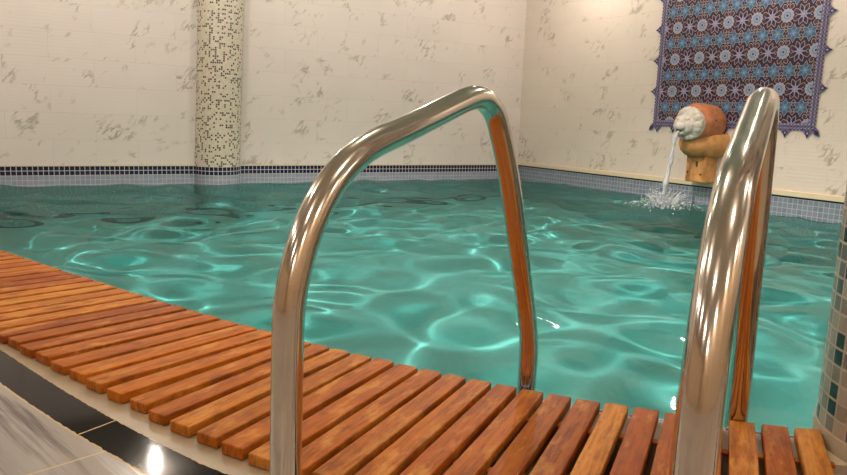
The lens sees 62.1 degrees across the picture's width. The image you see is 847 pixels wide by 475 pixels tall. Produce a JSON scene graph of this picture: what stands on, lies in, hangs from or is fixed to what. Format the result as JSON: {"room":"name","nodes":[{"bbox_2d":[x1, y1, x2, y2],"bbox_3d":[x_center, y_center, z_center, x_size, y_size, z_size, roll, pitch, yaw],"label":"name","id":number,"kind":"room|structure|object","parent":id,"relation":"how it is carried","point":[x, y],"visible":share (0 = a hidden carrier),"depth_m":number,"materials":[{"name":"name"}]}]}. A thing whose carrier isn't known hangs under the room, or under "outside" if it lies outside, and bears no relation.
{"room":"indoor swimming pool","nodes":[
{"label":"indoor swimming pool","id":0,"kind":"room"},
{"bbox_2d":[0,385,144,474],"bbox_3d":[-2.167,0.369,0.976,15.241,0.001,12.805,11,13,43],"label":"floor","id":1,"kind":"structure","parent":0,"point":[31,443],"depth_m":1.25,"materials":[{"name":"stone"}]},
{"bbox_2d":[0,350,228,474],"bbox_3d":[0.522,0.145,2.884,13.819,0.001,5.814,2,9,0],"label":"stone border","id":2,"kind":"object","parent":1,"relation":"on","point":[140,452],"visible":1,"depth_m":1.34,"materials":[{"name":"black stone"}]},
{"bbox_2d":[0,343,486,474],"bbox_3d":[0.193,0.348,2.087,14.914,0.160,2.130,6,10,22],"label":"stone strip","id":3,"kind":"object","parent":1,"relation":"on","point":[138,421],"visible":0.2,"depth_m":1.36,"materials":[{"name":"beige stone"}]},
{"bbox_2d":[0,250,835,474],"bbox_3d":[-0.958,0.222,2.038,3.832,0.024,0.725,8,11,31],"label":"wooden deck","id":4,"kind":"object","parent":3,"relation":"on","point":[207,376],"visible":0.93,"depth_m":1.46,"materials":[{"name":"brown wood"}]},
{"bbox_2d":[270,85,537,474],"bbox_3d":[-0.001,0.535,1.310,0.100,1.615,0.856,8,11,30],"label":"pool handrail","id":5,"kind":"object","parent":1,"relation":"on","point":[312,218],"visible":0.97,"depth_m":0.95,"materials":[{"name":"silver metal"}]},
{"bbox_2d":[669,87,779,474],"bbox_3d":[0.420,0.584,1.099,0.100,1.618,0.906,7,11,25],"label":"pool handrail","id":6,"kind":"object","parent":1,"relation":"on","point":[722,327],"visible":0.97,"depth_m":0.69,"materials":[{"name":"silver metal"}]},
{"bbox_2d":[0,0,526,164],"bbox_3d":[-4.116,-2.081,6.877,13.180,2.750,0.200,-4,11,-31],"label":"wall","id":7,"kind":"structure","parent":0,"point":[83,82],"depth_m":8.19,"materials":[{"name":"tile"}]},
{"bbox_2d":[195,0,244,166],"bbox_3d":[-2.217,-2.165,7.778,0.615,2.750,0.258,-4,11,-31],"label":"column","id":8,"kind":"structure","parent":7,"relation":"attached to","point":[220,23],"depth_m":7.75,"materials":[{"name":"beige tile"}]},
{"bbox_2d":[0,164,495,165],"bbox_3d":[-4.196,-0.710,6.964,12.980,0.012,0.008,-4,11,-31],"label":"trim","id":9,"kind":"structure","parent":7,"relation":"attached to","point":[269,164],"depth_m":8.30,"materials":[{"name":"beige"}]},
{"bbox_2d":[0,165,843,222],"bbox_3d":[0.588,1.230,3.538,8.476,2.350,11.308,-4,11,-31],"label":"pool tile border","id":10,"kind":"object","parent":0,"point":[816,210],"visible":0.18,"depth_m":7.90,"materials":[{"name":"blue tile"}]},
{"bbox_2d":[0,179,840,434],"bbox_3d":[0.618,0.270,3.361,8.519,0.067,11.352,-4,11,-31],"label":"pool water","id":11,"kind":"object","parent":10,"relation":"in","point":[417,273],"visible":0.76,"depth_m":3.79,"materials":[{"name":"teal liquid"}]},
{"bbox_2d":[623,187,702,213],"bbox_3d":[2.480,-0.420,7.225,0.784,0.260,1.038,-1,10,-18],"label":"splash","id":12,"kind":"object","parent":11,"relation":"on","point":[667,201],"visible":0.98,"depth_m":7.18,"materials":[{"name":"white liquid"}]},
{"bbox_2d":[659,131,679,205],"bbox_3d":[2.518,-0.706,7.204,0.163,0.794,0.084,-3,11,-26],"label":"water jet","id":13,"kind":"object","parent":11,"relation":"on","point":[665,183],"visible":0.94,"depth_m":7.17,"materials":[{"name":"white liquid"}]},
{"bbox_2d":[457,402,846,474],"bbox_3d":[0.323,0.287,2.479,14.704,0.160,1.992,6,10,22],"label":"rim","id":14,"kind":"object","parent":10,"relation":"attached to","point":[841,466],"visible":0.03,"depth_m":1.39,"materials":[{"name":"beige paint"}]},
{"bbox_2d":[543,400,793,437],"bbox_3d":[0.347,0.201,2.520,14.649,0.002,1.899,6,10,22],"label":"trim","id":15,"kind":"structure","parent":10,"relation":"attached to","point":[629,415],"depth_m":1.44,"materials":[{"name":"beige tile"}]},
{"bbox_2d":[812,406,846,462],"bbox_3d":[0.993,0.681,1.400,0.464,0.600,0.464,2,9,0],"label":"column base","id":16,"kind":"structure","parent":10,"relation":"on","point":[834,445],"depth_m":1.34,"materials":[{"name":"beige paint"}]},
{"bbox_2d":[816,185,846,443],"bbox_3d":[1.050,-0.949,1.127,0.440,2.728,0.440,2,9,0],"label":"column","id":17,"kind":"structure","parent":16,"relation":"on","point":[831,411],"depth_m":1.35,"materials":[{"name":"grey tile"}]},
{"bbox_2d":[518,0,846,196],"bbox_3d":[4.460,-1.504,5.231,0.200,2.750,11.544,-4,11,-31],"label":"wall","id":18,"kind":"structure","parent":0,"point":[590,72],"depth_m":8.56,"materials":[{"name":"beige tile"}]},
{"bbox_2d":[517,161,844,202],"bbox_3d":[4.412,-0.139,5.243,0.022,0.052,11.908,-4,11,-31],"label":"baseboard","id":19,"kind":"structure","parent":18,"relation":"attached to","point":[610,173],"depth_m":8.02,"materials":[{"name":"beige"}]},
{"bbox_2d":[673,103,729,182],"bbox_3d":[2.801,-0.987,7.335,0.565,0.822,0.476,-4,11,-31],"label":"spout","id":20,"kind":"object","parent":18,"relation":"attached to","point":[701,126],"visible":0.99,"depth_m":7.22,"materials":[{"name":"ceramic"}]},
{"bbox_2d":[649,0,836,138],"bbox_3d":[3.158,-2.043,7.148,0.022,1.982,2.037,-4,11,-30],"label":"tapestry","id":21,"kind":"object","parent":18,"relation":"attached to","point":[716,52],"visible":0.84,"depth_m":7.10,"materials":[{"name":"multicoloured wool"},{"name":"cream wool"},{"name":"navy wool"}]}
]}

